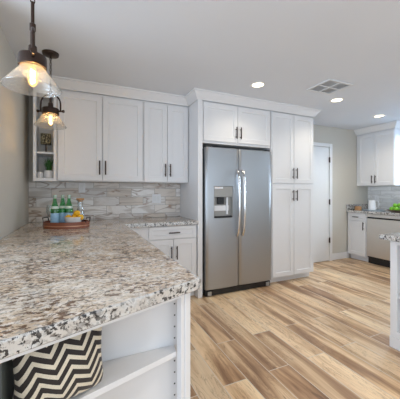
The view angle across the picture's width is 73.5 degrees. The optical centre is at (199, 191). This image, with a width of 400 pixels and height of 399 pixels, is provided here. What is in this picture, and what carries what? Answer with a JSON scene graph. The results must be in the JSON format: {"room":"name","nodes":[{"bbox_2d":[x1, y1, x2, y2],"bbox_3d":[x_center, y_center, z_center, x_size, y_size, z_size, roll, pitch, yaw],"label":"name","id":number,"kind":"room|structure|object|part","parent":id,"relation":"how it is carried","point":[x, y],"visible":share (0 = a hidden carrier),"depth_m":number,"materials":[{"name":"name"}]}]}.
{"room":"kitchen","nodes":[
{"label":"kitchen","id":0,"kind":"room"},
{"bbox_2d":[0,26,28,238],"bbox_3d":[-1.634,0.030,2.254,0.100,2.440,1.550,0,0,-24],"label":"wall","id":1,"kind":"structure","parent":0,"point":[14,88],"depth_m":2.26,"materials":[{"name":"beige paint"}]},
{"bbox_2d":[29,86,366,257],"bbox_3d":[0.685,0.030,4.196,5.920,2.440,0.100,0,0,-24],"label":"wall","id":2,"kind":"structure","parent":0,"point":[345,190],"depth_m":5.01,"materials":[{"name":"beige paint"}]},
{"bbox_2d":[33,85,57,181],"bbox_3d":[-1.663,-0.600,2.908,0.214,0.976,0.328,0,0,-24],"label":"display cabinet","id":3,"kind":"object","parent":2,"relation":"attached to","point":[42,125],"visible":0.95,"depth_m":2.80,"materials":[{"name":"white paint"}]},
{"bbox_3d":[-1.759,-0.600,2.876,0.012,0.976,0.308,0,0,-24],"label":"panel","id":4,"kind":"part","parent":3,"relation":"part of","materials":[{"name":"white paint"}]},
{"bbox_2d":[37,172,43,177],"bbox_3d":[-1.697,-0.172,2.845,0.062,0.082,0.062,0,0,-24],"label":"vase","id":5,"kind":"object","parent":3,"relation":"on","point":[39,174],"visible":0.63,"depth_m":2.82,"materials":[{"name":"white ceramic"}]},
{"bbox_3d":[-1.665,-1.078,2.914,0.190,0.020,0.300,0,0,-24],"label":"panel","id":6,"kind":"part","parent":3,"relation":"part of","materials":[{"name":"white paint"}]},
{"bbox_2d":[37,151,52,156],"bbox_3d":[-1.667,-0.408,2.918,0.189,0.020,0.290,0,0,-24],"label":"shelf","id":7,"kind":"object","parent":3,"relation":"attached to","point":[39,154],"depth_m":2.84,"materials":[{"name":"white paint"}]},
{"bbox_2d":[41,133,50,151],"bbox_3d":[-1.653,-0.521,2.876,0.094,0.205,0.070,0,0,-24],"label":"decorative sculpture","id":8,"kind":"object","parent":3,"relation":"on","point":[45,137],"visible":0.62,"depth_m":2.85,"materials":[{"name":"brown metal"}]},
{"bbox_3d":[-1.653,-0.567,2.876,0.094,0.113,0.070,0,0,-24],"label":"lamp shade","id":9,"kind":"part","parent":8,"relation":"part of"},
{"bbox_3d":[-1.728,-0.600,3.054,0.190,0.976,0.008,0,0,-24],"label":"panel","id":10,"kind":"part","parent":3,"relation":"part of","materials":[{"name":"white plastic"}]},
{"bbox_2d":[43,157,52,177],"bbox_3d":[-1.621,-0.258,2.878,0.150,0.254,0.136,0,0,-24],"label":"potted grass","id":11,"kind":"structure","parent":3,"relation":"on","point":[48,173],"depth_m":2.85,"materials":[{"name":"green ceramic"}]},
{"bbox_2d":[44,170,52,177],"bbox_3d":[-1.623,-0.180,2.878,0.098,0.098,0.098,0,0,-24],"label":"pot","id":12,"kind":"object","parent":3,"relation":"on","point":[47,173],"depth_m":2.84,"materials":[{"name":"white ceramic"}]},
{"bbox_2d":[57,89,142,182],"bbox_3d":[-1.143,-0.603,3.121,0.903,0.971,0.365,0,0,-24],"label":"upper cabinet","id":13,"kind":"object","parent":2,"relation":"attached to","point":[100,139],"visible":0.99,"depth_m":2.97,"materials":[{"name":"white paint"}]},
{"bbox_3d":[-1.293,-0.594,2.905,0.436,0.936,0.019,0,0,-24],"label":"door","id":14,"kind":"part","parent":13,"relation":"part of","materials":[{"name":"white paint"}]},
{"bbox_3d":[-0.885,-0.594,3.087,0.446,0.936,0.019,0,0,-24],"label":"door","id":15,"kind":"part","parent":13,"relation":"part of","materials":[{"name":"white paint"}]},
{"bbox_2d":[23,71,321,117],"bbox_3d":[-0.069,-1.139,3.427,3.697,0.101,0.684,0,0,-24],"label":"crown molding","id":16,"kind":"structure","parent":13,"relation":"on","point":[41,79],"depth_m":3.17,"materials":[{"name":"white paint"}]},
{"bbox_2d":[29,182,179,221],"bbox_3d":[-1.089,0.110,3.340,1.781,0.448,0.011,0,0,-24],"label":"backsplash","id":17,"kind":"structure","parent":2,"relation":"attached to","point":[101,200],"depth_m":3.31,"materials":[{"name":"stone"}]},
{"bbox_2d":[78,183,84,192],"bbox_3d":[-1.405,-0.050,3.187,0.074,0.116,0.008,0,0,-24],"label":"wall outlet","id":18,"kind":"object","parent":17,"relation":"attached to","point":[81,186],"visible":1,"depth_m":3.18,"materials":[{"name":"white plastic"}]},
{"bbox_2d":[152,194,160,202],"bbox_3d":[-0.577,0.087,3.558,0.116,0.116,0.008,0,0,-24],"label":"wall switch","id":19,"kind":"object","parent":17,"relation":"attached to","point":[156,198],"visible":1,"depth_m":3.56,"materials":[{"name":"white plastic"}]},
{"bbox_2d":[141,101,187,183],"bbox_3d":[-0.466,-0.603,3.424,0.574,0.971,0.365,0,0,-24],"label":"upper cabinet","id":20,"kind":"object","parent":2,"relation":"attached to","point":[165,126],"visible":0.98,"depth_m":3.28,"materials":[{"name":"white paint"}]},
{"bbox_3d":[-0.535,-0.594,3.244,0.280,0.936,0.019,0,0,-24],"label":"door","id":21,"kind":"part","parent":20,"relation":"part of","materials":[{"name":"white paint"}]},
{"bbox_3d":[-0.279,-0.594,3.359,0.270,0.936,0.019,0,0,-24],"label":"door","id":22,"kind":"part","parent":20,"relation":"part of","materials":[{"name":"white paint"}]},
{"bbox_2d":[202,101,269,150],"bbox_3d":[0.372,-0.838,3.641,1.008,0.500,0.656,0,0,-24],"label":"upper cabinet","id":23,"kind":"object","parent":2,"relation":"attached to","point":[223,125],"visible":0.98,"depth_m":3.36,"materials":[{"name":"white paint"}]},
{"bbox_3d":[0.257,-0.842,3.281,0.466,0.452,0.019,0,0,-24],"label":"door","id":24,"kind":"part","parent":23,"relation":"part of","materials":[{"name":"white paint"}]},
{"bbox_3d":[0.704,-0.842,3.481,0.502,0.452,0.019,0,0,-24],"label":"door","id":25,"kind":"part","parent":23,"relation":"part of","materials":[{"name":"white paint"}]},
{"bbox_2d":[313,142,331,262],"bbox_3d":[2.000,0.187,4.704,0.895,2.124,0.047,0,0,-24],"label":"door","id":26,"kind":"structure","parent":2,"relation":"in","point":[322,154],"depth_m":4.79,"materials":[{"name":"white paint"}]},
{"bbox_2d":[332,252,348,259],"bbox_3d":[2.615,1.190,4.997,0.463,0.119,0.013,0,0,-24],"label":"baseboard","id":27,"kind":"structure","parent":2,"relation":"attached to","point":[342,255],"depth_m":4.99,"materials":[{"name":"white paint"}]},
{"bbox_2d":[0,0,399,129],"bbox_3d":[0.927,-1.220,0.744,8.300,0.060,6.600,0,0,-24],"label":"ceiling","id":28,"kind":"structure","parent":0,"point":[177,47],"depth_m":2.16,"materials":[{"name":"white paint"}]},
{"bbox_2d":[0,0,61,92],"bbox_3d":[-0.790,-0.839,1.266,0.249,0.700,0.249,0,0,-33],"label":"pendant light","id":29,"kind":"object","parent":28,"relation":"hanging from","point":[30,60],"visible":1,"depth_m":1.25,"materials":[{"name":"brown metal"}]},
{"bbox_3d":[-0.790,-0.771,1.266,0.040,0.253,0.040,0,0,-33],"label":"stem","id":30,"kind":"part","parent":29,"relation":"part of","materials":[{"name":"brown metal"}]},
{"bbox_2d":[35,49,64,124],"bbox_3d":[-1.281,-0.876,2.297,0.249,0.627,0.249,0,0,-4],"label":"pendant light","id":31,"kind":"object","parent":28,"relation":"hanging from","point":[49,110],"visible":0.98,"depth_m":2.29,"materials":[{"name":"brown metal"}]},
{"bbox_3d":[-1.281,-0.845,2.297,0.040,0.253,0.040,0,0,-4],"label":"stem","id":32,"kind":"part","parent":31,"relation":"part of","materials":[{"name":"brown metal"}]},
{"bbox_3d":[-1.281,-1.062,2.297,0.017,0.206,0.017,0,0,41],"label":"chain","id":33,"kind":"part","parent":31,"relation":"part of","materials":[{"name":"brown metal"}]},
{"bbox_2d":[250,81,265,87],"bbox_3d":[0.642,-1.187,2.972,0.180,0.006,0.180,0,0,-24],"label":"recessed light","id":34,"kind":"object","parent":28,"relation":"in","point":[259,84],"visible":1,"depth_m":2.96,"materials":[{"name":"white paint"}]},
{"bbox_2d":[306,79,353,94],"bbox_3d":[1.463,-1.183,3.033,0.370,0.012,0.330,0,0,-24],"label":"ceiling vent","id":35,"kind":"object","parent":28,"relation":"in","point":[330,86],"visible":1,"depth_m":3.02,"materials":[{"name":"white metal"}]},
{"bbox_2d":[329,98,343,102],"bbox_3d":[1.768,-1.187,3.465,0.180,0.006,0.180,0,0,-24],"label":"recessed light","id":36,"kind":"object","parent":28,"relation":"in","point":[334,100],"visible":1,"depth_m":3.47,"materials":[{"name":"white paint"}]},
{"bbox_2d":[373,114,385,117],"bbox_3d":[2.802,-1.187,4.191,0.180,0.006,0.180,0,0,-24],"label":"recessed light","id":37,"kind":"object","parent":28,"relation":"in","point":[380,115],"visible":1,"depth_m":4.20,"materials":[{"name":"white paint"}]},
{"bbox_2d":[190,257,399,398],"bbox_3d":[0.927,1.280,0.744,8.300,0.060,6.600,0,0,-24],"label":"floor","id":38,"kind":"structure","parent":0,"point":[325,333],"depth_m":2.29,"materials":[{"name":"brown wood"}]},
{"bbox_2d":[0,293,189,398],"bbox_3d":[-0.364,0.815,0.804,0.793,0.869,0.338,0,0,-24],"label":"bookcase","id":39,"kind":"object","parent":38,"relation":"on","point":[145,352],"visible":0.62,"depth_m":1.02,"materials":[{"name":"white paint"}]},
{"bbox_3d":[-0.557,0.815,0.722,0.072,0.869,0.291,0,0,-28],"label":"divider panel","id":40,"kind":"part","parent":39,"relation":"part of","materials":[{"name":"paint"}]},
{"bbox_2d":[12,327,102,398],"bbox_3d":[-0.402,0.505,0.783,0.242,0.209,0.092,0,0,-43],"label":"storage basket","id":41,"kind":"object","parent":39,"relation":"on","point":[65,369],"visible":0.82,"depth_m":0.74,"materials":[{"name":"fabric"}]},
{"bbox_3d":[-0.296,0.386,0.782,0.647,0.012,0.018,0,0,-45],"label":"rail","id":42,"kind":"part","parent":39,"relation":"part of","materials":[{"name":"white paint"}]},
{"bbox_3d":[-0.306,0.625,0.872,0.534,0.020,0.217,0,0,-24],"label":"shelf","id":43,"kind":"part","parent":39,"relation":"part of","materials":[{"name":"white paint"}]},
{"bbox_3d":[-0.438,0.815,0.944,0.772,0.869,0.022,0,0,-24],"label":"panel","id":44,"kind":"part","parent":39,"relation":"part of","materials":[{"name":"white paint"}]},
{"bbox_3d":[-0.060,0.815,1.049,0.027,0.869,0.040,0,0,-45],"label":"post","id":45,"kind":"part","parent":39,"relation":"part of","materials":[{"name":"white paint"}]},
{"bbox_2d":[131,225,195,295],"bbox_3d":[-0.538,0.815,3.242,0.852,0.869,0.631,0,0,-24],"label":"base cabinet","id":46,"kind":"object","parent":38,"relation":"on","point":[178,242],"visible":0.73,"depth_m":3.06,"materials":[{"name":"white paint"}]},
{"bbox_3d":[-0.433,0.842,2.994,0.280,0.607,0.019,0,0,-24],"label":"door","id":47,"kind":"part","parent":46,"relation":"part of","materials":[{"name":"white paint"}]},
{"bbox_3d":[-0.303,0.458,3.052,0.566,0.140,0.019,0,0,-24],"label":"drawer","id":48,"kind":"part","parent":46,"relation":"part of","materials":[{"name":"white paint"}]},
{"bbox_3d":[-0.172,0.842,3.111,0.280,0.607,0.019,0,0,-24],"label":"door","id":49,"kind":"part","parent":46,"relation":"part of","materials":[{"name":"white paint"}]},
{"bbox_2d":[180,99,201,297],"bbox_3d":[-0.123,0.081,3.439,0.058,2.337,0.618,0,0,-24],"label":"end panel","id":50,"kind":"object","parent":38,"relation":"on","point":[190,192],"visible":0.56,"depth_m":3.21,"materials":[{"name":"white paint"}]},
{"bbox_2d":[202,145,270,296],"bbox_3d":[0.402,0.345,3.598,0.968,1.802,0.701,0,0,-24],"label":"refrigerator","id":51,"kind":"object","parent":38,"relation":"on","point":[236,183],"visible":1,"depth_m":3.32,"materials":[{"name":"metal"}]},
{"bbox_3d":[0.263,0.315,3.279,0.453,1.702,0.070,0,0,-24],"label":"door","id":52,"kind":"part","parent":51,"relation":"part of","materials":[{"name":"metal"}]},
{"bbox_3d":[0.251,0.107,3.268,0.090,0.086,0.032,0,0,-24],"label":"spout","id":53,"kind":"part","parent":51,"relation":"part of","materials":[{"name":"black plastic"}]},
{"bbox_3d":[0.259,0.198,3.286,0.214,0.065,0.007,0,0,-24],"label":"lever","id":54,"kind":"part","parent":51,"relation":"part of","materials":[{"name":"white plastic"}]},
{"bbox_3d":[0.275,-0.004,3.283,0.260,0.129,0.052,0,0,-24],"label":"dispenser panel","id":55,"kind":"part","parent":51,"relation":"part of","materials":[{"name":"grey plastic"}]},
{"bbox_3d":[0.473,0.135,3.294,0.034,0.839,0.088,0,0,-24],"label":"handle","id":56,"kind":"part","parent":51,"relation":"part of","materials":[{"name":"metal"}]},
{"bbox_3d":[0.543,0.135,3.325,0.034,0.839,0.088,0,0,-24],"label":"handle","id":57,"kind":"part","parent":51,"relation":"part of","materials":[{"name":"metal"}]},
{"bbox_3d":[0.707,0.315,3.478,0.509,1.702,0.070,0,0,-24],"label":"door","id":58,"kind":"part","parent":51,"relation":"part of","materials":[{"name":"metal"}]},
{"bbox_2d":[260,111,312,282],"bbox_3d":[1.189,0.081,4.007,0.766,2.337,0.656,0,0,-24],"label":"pantry cabinet","id":59,"kind":"object","parent":38,"relation":"on","point":[291,136],"visible":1,"depth_m":3.73,"materials":[{"name":"white paint"}]},
{"bbox_3d":[1.137,0.527,3.675,0.372,1.255,0.019,0,0,-24],"label":"door","id":60,"kind":"part","parent":59,"relation":"part of","materials":[{"name":"white paint"}]},
{"bbox_3d":[1.137,-0.596,3.675,0.372,0.948,0.019,0,0,-24],"label":"door","id":61,"kind":"part","parent":59,"relation":"part of","materials":[{"name":"white paint"}]},
{"bbox_3d":[1.479,0.527,3.828,0.364,1.255,0.019,0,0,-24],"label":"door","id":62,"kind":"part","parent":59,"relation":"part of","materials":[{"name":"white paint"}]},
{"bbox_3d":[1.479,-0.596,3.828,0.364,0.948,0.019,0,0,-24],"label":"door","id":63,"kind":"part","parent":59,"relation":"part of","materials":[{"name":"white paint"}]},
{"bbox_2d":[348,212,367,261],"bbox_3d":[3.107,0.814,5.010,0.621,0.871,0.362,0,0,-24],"label":"base cabinet","id":64,"kind":"object","parent":38,"relation":"on","point":[357,222],"visible":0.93,"depth_m":4.89,"materials":[{"name":"white paint"}]},
{"bbox_3d":[2.866,0.454,4.903,0.019,0.132,0.344,0,0,-24],"label":"drawer","id":65,"kind":"part","parent":64,"relation":"part of","materials":[{"name":"white paint"}]},
{"bbox_3d":[2.866,0.837,4.903,0.019,0.617,0.344,0,0,-24],"label":"door","id":66,"kind":"part","parent":64,"relation":"part of","materials":[{"name":"white paint"}]},
{"bbox_2d":[367,214,399,267],"bbox_3d":[3.309,0.815,4.563,0.560,0.866,0.596,0,0,-24],"label":"dishwasher","id":67,"kind":"object","parent":38,"relation":"on","point":[378,250],"visible":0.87,"depth_m":4.51,"materials":[{"name":"silver metal"}]},
{"bbox_3d":[3.067,0.408,4.455,0.030,0.053,0.592,0,0,-24],"label":"control panel","id":68,"kind":"part","parent":67,"relation":"part of","materials":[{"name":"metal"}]},
{"bbox_2d":[390,241,399,350],"bbox_3d":[2.178,0.813,1.898,0.954,0.872,1.024,0,0,-24],"label":"kitchen island","id":69,"kind":"object","parent":38,"relation":"on","point":[394,246],"visible":0.89,"depth_m":2.15,"materials":[{"name":"white paint"}]},
{"bbox_2d":[379,232,399,241],"bbox_3d":[2.170,0.356,1.859,1.120,0.040,1.120,0,0,-24],"label":"island countertop","id":70,"kind":"structure","parent":69,"relation":"on","point":[395,237],"depth_m":2.08,"materials":[{"name":"white stone"}]},
{"bbox_3d":[1.669,0.768,2.216,0.238,0.783,0.020,0,0,-24],"label":"panel","id":71,"kind":"part","parent":69,"relation":"part of","materials":[{"name":"white paint"}]},
{"bbox_3d":[3.616,0.814,3.874,0.621,0.871,0.900,0,0,-24],"label":"base cabinet","id":72,"kind":"object","parent":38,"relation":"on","visible":0},
{"bbox_2d":[346,210,399,215],"bbox_3d":[3.414,0.356,4.321,0.608,0.040,1.872,0,0,-24],"label":"countertop","id":73,"kind":"structure","parent":72,"relation":"on","point":[386,212],"depth_m":4.62,"materials":[{"name":"grey stone"}]},
{"bbox_2d":[346,204,366,209],"bbox_3d":[3.031,0.285,5.178,0.595,0.100,0.020,0,0,-24],"label":"granite upstand","id":74,"kind":"object","parent":73,"relation":"on","point":[348,206],"visible":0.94,"depth_m":5.12,"materials":[{"name":"grey stone"}]},
{"bbox_2d":[362,209,384,210],"bbox_3d":[3.144,0.328,4.870,0.320,0.016,0.400,0,0,-24],"label":"oval tray","id":75,"kind":"object","parent":73,"relation":"on","point":[362,209],"visible":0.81,"depth_m":4.77,"materials":[{"name":"grey"}]},
{"bbox_2d":[368,200,379,209],"bbox_3d":[3.157,0.234,4.891,0.173,0.190,0.133,0,0,9],"label":"pitcher","id":76,"kind":"object","parent":75,"relation":"on","point":[372,203],"visible":0.92,"depth_m":4.84,"materials":[{"name":"white ceramic"}]},
{"bbox_3d":[-0.825,0.814,1.780,0.906,0.869,1.800,0,0,-24],"label":"cabinet","id":77,"kind":"object","parent":38,"relation":"on","visible":0},
{"bbox_2d":[0,216,200,359],"bbox_3d":[-0.495,0.357,2.016,1.776,0.042,2.888,0,0,-24],"label":"countertop","id":78,"kind":"structure","parent":77,"relation":"on","point":[55,284],"depth_m":1.03,"materials":[{"name":"beige stone"}]},
{"bbox_2d":[42,217,90,228],"bbox_3d":[-1.274,0.287,2.563,0.421,0.097,0.302,0,0,0],"label":"serving tray","id":79,"kind":"object","parent":78,"relation":"on","point":[84,223],"visible":0.91,"depth_m":2.44,"materials":[{"name":"brown wood"}]},
{"bbox_2d":[50,195,58,222],"bbox_3d":[-1.372,0.177,2.533,0.076,0.296,0.076,0,0,-24],"label":"water bottle","id":80,"kind":"object","parent":79,"relation":"on","point":[54,213],"visible":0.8,"depth_m":2.51,"materials":[{"name":"green glass"}]},
{"bbox_2d":[59,195,65,222],"bbox_3d":[-1.344,0.177,2.623,0.076,0.296,0.076,0,0,-24],"label":"water bottle","id":81,"kind":"object","parent":79,"relation":"on","point":[62,203],"visible":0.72,"depth_m":2.59,"materials":[{"name":"green glass"}]},
{"bbox_2d":[65,195,72,222],"bbox_3d":[-1.268,0.177,2.593,0.076,0.296,0.076,0,0,-24],"label":"water bottle","id":82,"kind":"object","parent":79,"relation":"on","point":[68,208],"visible":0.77,"depth_m":2.57,"materials":[{"name":"green glass"}]},
{"bbox_2d":[64,217,81,222],"bbox_3d":[-1.187,0.278,2.511,0.169,0.093,0.122,0,0,0],"label":"fruit bowl","id":83,"kind":"object","parent":79,"relation":"on","point":[67,219],"visible":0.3,"depth_m":2.46,"materials":[{"name":"white ceramic"}]},
{"label":"orange","id":84,"kind":"object","parent":83,"relation":"in","visible":0},
{"bbox_2d":[73,210,79,215],"bbox_3d":[-1.157,0.200,2.519,0.059,0.059,0.059,0,0,-14],"label":"orange","id":85,"kind":"object","parent":84,"relation":"on","point":[76,213],"visible":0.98,"depth_m":2.50,"materials":[{"name":"food"}]},
{"bbox_2d":[367,128,398,208],"bbox_3d":[4.689,0.030,2.374,0.100,2.440,6.500,0,0,-24],"label":"wall","id":86,"kind":"structure","parent":0,"point":[392,128],"depth_m":5.31,"materials":[{"name":"beige paint"}]},
{"bbox_2d":[357,128,399,185],"bbox_3d":[3.290,-0.601,4.926,0.365,0.974,0.690,0,0,-24],"label":"upper cabinet","id":87,"kind":"object","parent":86,"relation":"attached to","point":[378,153],"visible":1,"depth_m":4.78,"materials":[{"name":"white paint"}]},
{"bbox_3d":[3.102,-0.595,5.011,0.019,0.941,0.312,0,0,-24],"label":"door","id":88,"kind":"part","parent":87,"relation":"part of","materials":[{"name":"white paint"}]},
{"bbox_2d":[354,121,399,135],"bbox_3d":[3.293,-1.139,4.884,0.394,0.101,0.772,0,0,-24],"label":"crown molding","id":89,"kind":"structure","parent":87,"relation":"attached to","point":[394,124],"depth_m":4.76,"materials":[{"name":"white paint"}]},
{"bbox_3d":[3.236,-0.595,4.713,0.019,0.941,0.330,0,0,-24],"label":"door","id":90,"kind":"part","parent":87,"relation":"part of","materials":[{"name":"white paint"}]},
{"bbox_2d":[368,186,399,209],"bbox_3d":[3.785,0.111,4.255,0.011,0.446,2.274,0,0,-24],"label":"backsplash","id":91,"kind":"structure","parent":86,"relation":"attached to","point":[388,195],"depth_m":4.99,"materials":[{"name":"stone"}]}
]}

